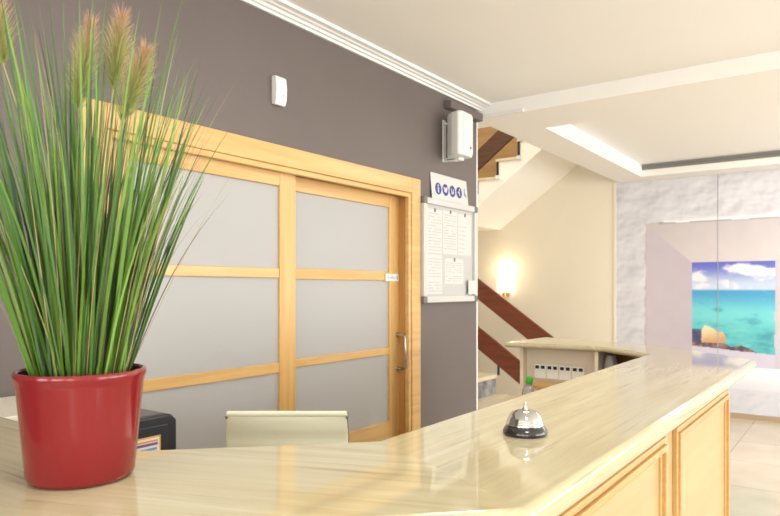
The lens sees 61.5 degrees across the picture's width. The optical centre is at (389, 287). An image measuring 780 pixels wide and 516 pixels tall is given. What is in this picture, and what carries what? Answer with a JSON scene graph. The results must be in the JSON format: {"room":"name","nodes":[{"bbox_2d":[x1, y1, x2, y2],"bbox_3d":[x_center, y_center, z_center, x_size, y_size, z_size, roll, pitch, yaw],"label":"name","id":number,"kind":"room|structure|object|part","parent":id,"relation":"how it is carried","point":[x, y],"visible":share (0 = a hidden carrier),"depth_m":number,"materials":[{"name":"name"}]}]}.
{"room":"lobby","nodes":[
{"label":"lobby","id":0,"kind":"room"},
{"bbox_2d":[0,0,475,427],"bbox_3d":[-1.627,-0.022,1.900,0.160,2.945,7.590,0,0,36],"label":"wall","id":1,"kind":"structure","parent":0,"point":[341,104],"depth_m":3.20,"materials":[{"name":"grey paint"}]},
{"bbox_2d":[83,98,420,448],"bbox_3d":[-0.540,0.371,3.400,0.178,2.158,2.296,0,0,36],"label":"door","id":2,"kind":"structure","parent":1,"relation":"in","point":[301,289],"depth_m":3.31,"materials":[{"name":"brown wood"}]},
{"bbox_3d":[-0.813,-0.307,2.977,0.008,0.424,0.843,0,0,36],"label":"glass pane","id":3,"kind":"part","parent":2,"relation":"part of","materials":[{"name":"grey glass"}]},
{"bbox_3d":[-0.813,-0.557,2.977,0.036,0.085,0.835,0,0,36],"label":"rail","id":4,"kind":"part","parent":2,"relation":"part of","materials":[{"name":"brown wood"}]},
{"bbox_3d":[-0.813,0.164,2.977,0.008,0.436,0.843,0,0,36],"label":"glass pane","id":5,"kind":"part","parent":2,"relation":"part of","materials":[{"name":"grey glass"}]},
{"bbox_3d":[-0.813,0.639,2.977,0.008,0.429,0.843,0,0,36],"label":"glass pane","id":6,"kind":"part","parent":2,"relation":"part of","materials":[{"name":"grey glass"}]},
{"bbox_3d":[-0.815,0.404,2.978,0.032,0.051,0.835,0,0,36],"label":"rail","id":7,"kind":"part","parent":2,"relation":"part of","materials":[{"name":"brown wood"}]},
{"bbox_3d":[-0.815,-0.075,2.978,0.032,0.049,0.835,0,0,36],"label":"rail","id":8,"kind":"part","parent":2,"relation":"part of","materials":[{"name":"brown wood"}]},
{"bbox_3d":[-0.270,-0.309,3.822,0.008,0.416,0.884,0,0,36],"label":"glass pane","id":9,"kind":"part","parent":2,"relation":"part of","materials":[{"name":"grey glass"}]},
{"bbox_3d":[-0.270,0.166,3.822,0.008,0.432,0.884,0,0,36],"label":"glass pane","id":10,"kind":"part","parent":2,"relation":"part of","materials":[{"name":"grey glass"}]},
{"bbox_3d":[-0.270,0.634,3.822,0.008,0.431,0.884,0,0,36],"label":"glass pane","id":11,"kind":"part","parent":2,"relation":"part of","materials":[{"name":"grey glass"}]},
{"bbox_3d":[-0.272,-0.076,3.824,0.032,0.059,0.876,0,0,36],"label":"rail","id":12,"kind":"part","parent":2,"relation":"part of","materials":[{"name":"brown wood"}]},
{"bbox_3d":[-0.272,0.401,3.824,0.032,0.045,0.876,0,0,36],"label":"rail","id":13,"kind":"part","parent":2,"relation":"part of","materials":[{"name":"brown wood"}]},
{"bbox_3d":[-0.270,-0.553,3.822,0.036,0.081,0.876,0,0,36],"label":"rail","id":14,"kind":"part","parent":2,"relation":"part of","materials":[{"name":"brown wood"}]},
{"bbox_3d":[-0.270,1.148,3.822,0.036,0.604,0.876,0,0,36],"label":"rail","id":15,"kind":"part","parent":2,"relation":"part of","materials":[{"name":"brown wood"}]},
{"bbox_3d":[0.013,-0.067,4.183,0.005,0.046,0.143,0,0,36],"label":"plate","id":16,"kind":"part","parent":2,"relation":"part of","materials":[{"name":"white plastic"}]},
{"bbox_3d":[0.075,0.410,4.210,0.074,0.254,0.034,0,0,36],"label":"handle","id":17,"kind":"part","parent":2,"relation":"part of","materials":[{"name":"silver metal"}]},
{"bbox_2d":[272,75,286,106],"bbox_3d":[-0.546,-0.973,3.237,0.043,0.143,0.073,0,0,36],"label":"sensor","id":18,"kind":"object","parent":1,"relation":"attached to","point":[279,85],"visible":1,"depth_m":3.21,"materials":[{"name":"white plastic"}]},
{"bbox_2d":[241,0,490,111],"bbox_3d":[-1.506,-1.369,1.856,0.088,0.052,7.660,0,0,36],"label":"trim","id":19,"kind":"structure","parent":1,"relation":"attached to","point":[284,10],"depth_m":3.73,"materials":[{"name":"white paint"}]},
{"bbox_2d":[421,196,477,302],"bbox_3d":[0.421,-0.251,4.581,0.044,0.702,0.739,0,0,36],"label":"notice board","id":20,"kind":"object","parent":1,"relation":"attached to","point":[450,292],"visible":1,"depth_m":4.57,"materials":[{"name":"grey fabric"}]},
{"bbox_3d":[0.219,-0.580,4.298,0.044,0.044,0.044,0,0,36],"label":"frame corner","id":21,"kind":"part","parent":20,"relation":"part of","materials":[{"name":"grey plastic"}]},
{"bbox_3d":[0.219,0.078,4.298,0.044,0.044,0.044,0,0,36],"label":"frame corner","id":22,"kind":"part","parent":20,"relation":"part of","materials":[{"name":"grey plastic"}]},
{"bbox_2d":[427,254,441,293],"bbox_3d":[0.301,-0.092,4.411,0.001,0.265,0.194,0,0,36],"label":"notice sheet","id":23,"kind":"object","parent":20,"relation":"attached to","point":[434,262],"visible":1,"depth_m":4.41,"materials":[{"name":"grey paper"}]},
{"bbox_2d":[427,208,441,253],"bbox_3d":[0.303,-0.386,4.409,0.008,0.301,0.194,0,0,36],"label":"notice sheet","id":24,"kind":"object","parent":20,"relation":"attached to","point":[434,217],"visible":1,"depth_m":4.41,"materials":[{"name":"grey paper"}]},
{"bbox_2d":[430,172,467,204],"bbox_3d":[0.422,-0.691,4.604,0.012,0.180,0.509,0,0,36],"label":"sign","id":25,"kind":"object","parent":20,"relation":"on","point":[446,188],"visible":0.99,"depth_m":4.59,"materials":[{"name":"white plastic"}]},
{"bbox_2d":[443,210,456,254],"bbox_3d":[0.423,-0.388,4.576,0.008,0.306,0.198,0,0,36],"label":"notice sheet","id":26,"kind":"object","parent":20,"relation":"attached to","point":[449,218],"visible":1,"depth_m":4.57,"materials":[{"name":"grey paper"}]},
{"bbox_2d":[445,258,462,283],"bbox_3d":[0.456,-0.120,4.622,0.008,0.181,0.258,0,0,36],"label":"notice sheet","id":27,"kind":"object","parent":20,"relation":"attached to","point":[453,267],"visible":1,"depth_m":4.62,"materials":[{"name":"grey paper"}]},
{"bbox_2d":[458,214,470,255],"bbox_3d":[0.543,-0.386,4.744,0.008,0.301,0.194,0,0,36],"label":"notice sheet","id":28,"kind":"object","parent":20,"relation":"attached to","point":[464,221],"visible":1,"depth_m":4.74,"materials":[{"name":"grey paper"}]},
{"bbox_2d":[468,280,476,293],"bbox_3d":[0.606,-0.005,4.801,0.002,0.100,0.128,0,0,36],"label":"card","id":29,"kind":"object","parent":20,"relation":"attached to","point":[472,285],"visible":1,"depth_m":4.80,"materials":[{"name":"grey paper"}]},
{"bbox_2d":[442,110,472,162],"bbox_3d":[0.454,-1.032,4.496,0.196,0.317,0.195,0,0,36],"label":"wall speaker","id":30,"kind":"object","parent":1,"relation":"attached to","point":[459,123],"visible":1,"depth_m":4.43,"materials":[{"name":"white plastic"}]},
{"bbox_2d":[463,113,472,154],"bbox_3d":[0.529,-1.042,4.439,0.004,0.260,0.130,0,0,36],"label":"grille","id":31,"kind":"object","parent":30,"relation":"attached to","point":[467,118],"depth_m":4.43,"materials":[{"name":"white plastic"}]},
{"bbox_2d":[444,99,482,121],"bbox_3d":[0.536,-1.275,4.728,0.062,0.060,0.468,0,0,36],"label":"pipe cover","id":32,"kind":"object","parent":1,"relation":"attached to","point":[451,105],"visible":0.94,"depth_m":4.64,"materials":[{"name":"grey paint"}]},
{"bbox_2d":[476,122,477,409],"bbox_3d":[0.589,0.058,4.990,0.169,2.785,0.015,0,0,36],"label":"trim","id":33,"kind":"structure","parent":1,"relation":"attached to","point":[476,122],"depth_m":4.95,"materials":[{"name":"white paint"}]},
{"bbox_2d":[483,108,523,118],"bbox_3d":[0.830,-1.298,4.879,0.360,0.025,0.025,0,0,36],"label":"trim","id":34,"kind":"structure","parent":1,"relation":"attached to","point":[521,109],"depth_m":4.86,"materials":[{"name":"white paint"}]},
{"bbox_2d":[286,0,779,102],"bbox_3d":[1.281,-1.470,-0.144,6.950,0.150,7.660,0,0,36],"label":"ceiling","id":35,"kind":"structure","parent":0,"point":[492,50],"depth_m":3.63,"materials":[{"name":"white paint"}]},
{"bbox_2d":[478,165,769,412],"bbox_3d":[4.174,-1.075,7.190,10.800,5.050,0.150,0,0,36],"label":"wall","id":36,"kind":"structure","parent":0,"point":[558,251],"depth_m":8.51,"materials":[{"name":"beige paint"}]},
{"bbox_2d":[478,127,517,178],"bbox_3d":[1.274,-2.265,9.169,3.760,2.630,0.009,0,0,36],"label":"cladding","id":37,"kind":"object","parent":36,"relation":"attached to","point":[510,150],"depth_m":9.06,"materials":[{"name":"brown wood"}]},
{"bbox_2d":[498,272,512,295],"bbox_3d":[1.559,-0.048,8.906,0.229,0.325,0.110,0,0,36],"label":"wall lamp","id":38,"kind":"object","parent":36,"relation":"attached to","point":[505,279],"visible":1,"depth_m":8.85,"materials":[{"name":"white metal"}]},
{"bbox_2d":[478,130,576,230],"bbox_3d":[1.172,-2.006,8.517,3.175,2.415,1.190,0,0,36],"label":"staircase","id":39,"kind":"structure","parent":36,"relation":"attached to","point":[519,181],"depth_m":7.91,"materials":[{"name":"white paint"}]},
{"bbox_2d":[614,183,615,341],"bbox_3d":[2.778,0.080,8.092,0.030,2.740,0.012,0,0,36],"label":"trim","id":40,"kind":"structure","parent":36,"relation":"attached to","point":[615,183],"depth_m":8.08,"materials":[{"name":"beige paint"}]},
{"bbox_2d":[616,169,779,416],"bbox_3d":[4.272,0.052,7.021,3.644,2.683,0.002,0,0,36],"label":"wall mural","id":41,"kind":"object","parent":36,"relation":"attached to","point":[698,257],"visible":0.8,"depth_m":7.47,"materials":[{"name":"stone"}]},
{"bbox_2d":[730,412,779,422],"bbox_3d":[5.651,1.423,6.028,7.045,0.055,0.016,0,0,36],"label":"trim","id":42,"kind":"structure","parent":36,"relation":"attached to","point":[732,415],"depth_m":7.19,"materials":[{"name":"beige wood"}]},
{"bbox_2d":[476,51,779,182],"bbox_3d":[3.020,-1.492,5.581,10.800,0.405,3.810,0,0,36],"label":"ceiling","id":43,"kind":"structure","parent":0,"point":[732,106],"depth_m":5.33,"materials":[{"name":"white paint"}]},
{"bbox_2d":[553,125,641,175],"bbox_3d":[2.123,-1.342,6.483,0.012,0.096,2.670,0,0,36],"label":"light","id":44,"kind":"object","parent":43,"relation":"attached to","point":[563,130],"visible":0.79,"depth_m":6.25,"materials":[{"name":"white plastic"}]},
{"bbox_2d":[642,150,779,169],"bbox_3d":[5.204,-1.394,5.932,5.640,0.064,0.013,0,0,36],"label":"ceiling vent","id":45,"kind":"object","parent":43,"relation":"in","point":[767,154],"visible":1,"depth_m":7.14,"materials":[{"name":"grey metal"}]},
{"bbox_2d":[497,393,779,515],"bbox_3d":[0.851,1.500,2.558,10.800,0.100,11.550,0,0,36],"label":"floor","id":46,"kind":"structure","parent":0,"point":[754,444],"depth_m":5.29,"materials":[{"name":"beige tile"}]},
{"bbox_2d":[0,396,17,420],"bbox_3d":[-1.179,0.908,2.028,0.390,1.084,0.390,0,0,36],"label":"base cabinet","id":47,"kind":"object","parent":46,"relation":"on","point":[8,408],"visible":0.02,"depth_m":1.99,"materials":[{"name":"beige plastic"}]},
{"bbox_2d":[225,411,348,446],"bbox_3d":[-0.409,0.969,2.373,0.631,0.962,0.590,0,0,0],"label":"office chair","id":48,"kind":"object","parent":46,"relation":"on","point":[243,428],"visible":0.41,"depth_m":2.59,"materials":[{"name":"beige leather"}]},
{"bbox_2d":[0,337,755,515],"bbox_3d":[0.163,0.875,2.419,1.844,1.150,3.520,0,0,36],"label":"reception desk","id":49,"kind":"object","parent":46,"relation":"on","point":[647,433],"depth_m":1.19,"materials":[{"name":"stone"}]},
{"bbox_2d":[0,0,243,489],"bbox_3d":[-0.506,-0.098,1.040,0.533,0.796,0.505,0,0,36],"label":"potted grass","id":50,"kind":"object","parent":49,"relation":"on","point":[78,314],"depth_m":0.98,"materials":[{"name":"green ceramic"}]},
{"bbox_3d":[-0.556,-0.142,1.014,0.102,0.600,0.008,0,0,-20],"label":"plume stem","id":51,"kind":"part","parent":50,"relation":"part of","materials":[{"name":"green plant"}]},
{"bbox_2d":[11,363,146,489],"bbox_3d":[-0.491,0.214,1.042,0.194,0.172,0.194,0,0,36],"label":"pot","id":52,"kind":"object","parent":50,"relation":"attached to","point":[79,424],"depth_m":0.97,"materials":[{"name":"red ceramic"}]},
{"bbox_3d":[-0.482,-0.126,1.024,0.030,0.568,0.015,0,0,36],"label":"plume stem","id":53,"kind":"part","parent":50,"relation":"part of","materials":[{"name":"green plant"}]},
{"bbox_3d":[-0.456,-0.136,1.048,0.053,0.588,0.004,0,0,-7],"label":"plume stem","id":54,"kind":"part","parent":50,"relation":"part of","materials":[{"name":"green plant"}]},
{"bbox_3d":[-0.426,-0.100,1.011,0.108,0.516,0.014,0,0,18],"label":"plume stem","id":55,"kind":"part","parent":50,"relation":"part of","materials":[{"name":"green plant"}]},
{"bbox_3d":[0.834,0.887,3.796,0.020,1.125,0.340,0,0,36],"label":"panel","id":56,"kind":"part","parent":49,"relation":"part of","materials":[{"name":"beige laminate"}]},
{"bbox_2d":[503,401,547,438],"bbox_3d":[0.277,0.267,1.346,0.091,0.067,0.091,0,0,36],"label":"bell","id":57,"kind":"object","parent":49,"relation":"on","point":[523,423],"visible":1,"depth_m":1.32,"materials":[{"name":"silver metal"}]},
{"bbox_2d":[522,376,533,394],"bbox_3d":[0.722,0.542,3.439,0.069,0.155,0.062,0,0,36],"label":"bottle","id":58,"kind":"object","parent":49,"relation":"on","point":[528,388],"visible":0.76,"depth_m":3.42,"materials":[{"name":"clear plastic"}]},
{"bbox_2d":[533,362,585,380],"bbox_3d":[0.922,0.460,3.575,0.300,0.094,0.014,0,0,36],"label":"binders","id":59,"kind":"object","parent":49,"relation":"attached to","point":[541,370],"visible":0.82,"depth_m":3.58,"materials":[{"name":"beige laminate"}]},
{"bbox_2d":[535,364,539,377],"bbox_3d":[0.821,0.462,3.646,0.033,0.076,0.006,0,0,36],"label":"switch","id":60,"kind":"object","parent":59,"relation":"attached to","point":[537,366],"depth_m":3.64,"materials":[{"name":"white plastic"}]},
{"bbox_2d":[540,364,545,378],"bbox_3d":[0.847,0.462,3.627,0.033,0.076,0.006,0,0,36],"label":"switch","id":61,"kind":"object","parent":59,"relation":"attached to","point":[542,366],"depth_m":3.63,"materials":[{"name":"white plastic"}]},
{"bbox_2d":[547,365,551,378],"bbox_3d":[0.879,0.462,3.605,0.033,0.076,0.006,0,0,36],"label":"switch","id":62,"kind":"object","parent":59,"relation":"attached to","point":[549,367],"depth_m":3.60,"materials":[{"name":"white plastic"}]},
{"bbox_2d":[552,365,557,379],"bbox_3d":[0.905,0.462,3.586,0.033,0.076,0.006,0,0,36],"label":"switch","id":63,"kind":"object","parent":59,"relation":"attached to","point":[554,367],"depth_m":3.58,"materials":[{"name":"white plastic"}]},
{"bbox_2d":[559,366,564,379],"bbox_3d":[0.937,0.462,3.563,0.033,0.076,0.006,0,0,36],"label":"switch","id":64,"kind":"object","parent":59,"relation":"attached to","point":[561,368],"depth_m":3.56,"materials":[{"name":"white plastic"}]},
{"bbox_2d":[565,366,570,379],"bbox_3d":[0.963,0.462,3.544,0.033,0.076,0.006,0,0,36],"label":"switch","id":65,"kind":"object","parent":59,"relation":"attached to","point":[567,368],"depth_m":3.54,"materials":[{"name":"white plastic"}]},
{"bbox_2d":[572,367,577,378],"bbox_3d":[0.995,0.462,3.521,0.033,0.076,0.006,0,0,36],"label":"switch","id":66,"kind":"object","parent":59,"relation":"attached to","point":[574,369],"depth_m":3.52,"materials":[{"name":"white plastic"}]},
{"bbox_2d":[578,367,583,376],"bbox_3d":[1.021,0.462,3.502,0.033,0.076,0.006,0,0,36],"label":"switch","id":67,"kind":"object","parent":59,"relation":"attached to","point":[580,369],"depth_m":3.50,"materials":[{"name":"white plastic"}]},
{"bbox_3d":[0.946,0.887,3.580,0.413,1.125,0.020,0,0,36],"label":"panel","id":68,"kind":"part","parent":49,"relation":"part of","materials":[{"name":"beige laminate"}]},
{"bbox_2d":[604,355,617,368],"bbox_3d":[1.150,0.425,3.407,0.076,0.150,0.083,0,0,36],"label":"plastic bag","id":69,"kind":"object","parent":49,"relation":"on","point":[611,360],"visible":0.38,"depth_m":3.38,"materials":[{"name":"grey plastic"}]},
{"bbox_3d":[0.473,0.848,1.365,0.022,0.925,0.830,0,0,36],"label":"moulding","id":70,"kind":"part","parent":49,"relation":"part of","materials":[{"name":"beige wood"}]},
{"bbox_3d":[0.466,0.848,1.370,0.007,0.865,0.770,0,0,36],"label":"panel","id":71,"kind":"part","parent":49,"relation":"part of","materials":[{"name":"brown wood"}]},
{"bbox_2d":[666,431,671,515],"bbox_3d":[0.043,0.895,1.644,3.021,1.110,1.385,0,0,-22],"label":"trim","id":72,"kind":"structure","parent":49,"relation":"attached to","point":[669,436],"depth_m":1.78,"materials":[{"name":"brown wood"}]},
{"bbox_3d":[1.038,0.848,2.151,0.022,0.925,0.865,0,0,36],"label":"moulding","id":73,"kind":"part","parent":49,"relation":"part of","materials":[{"name":"beige wood"}]},
{"bbox_3d":[1.030,0.848,2.156,0.007,0.865,0.805,0,0,36],"label":"panel","id":74,"kind":"part","parent":49,"relation":"part of","materials":[{"name":"brown wood"}]},
{"bbox_2d":[478,278,553,408],"bbox_3d":[0.548,0.253,7.259,2.472,2.563,1.535,0,0,36],"label":"staircase","id":75,"kind":"structure","parent":46,"relation":"on","point":[505,360],"depth_m":7.56,"materials":[{"name":"wood"}]},
{"bbox_3d":[-0.826,1.080,1.953,0.260,0.740,0.290,0,0,36],"label":"side table","id":76,"kind":"object","parent":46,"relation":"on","visible":0},
{"bbox_2d":[137,409,175,450],"bbox_3d":[-0.823,0.544,1.969,0.247,0.331,0.260,0,0,36],"label":"printer","id":77,"kind":"object","parent":76,"relation":"on","point":[157,430],"visible":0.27,"depth_m":1.95,"materials":[{"name":"black plastic"}]},
{"bbox_3d":[-0.835,0.381,1.962,0.205,0.004,0.215,0,0,36],"label":"lid","id":78,"kind":"part","parent":77,"relation":"part of","materials":[{"name":"grey plastic"}]}
]}

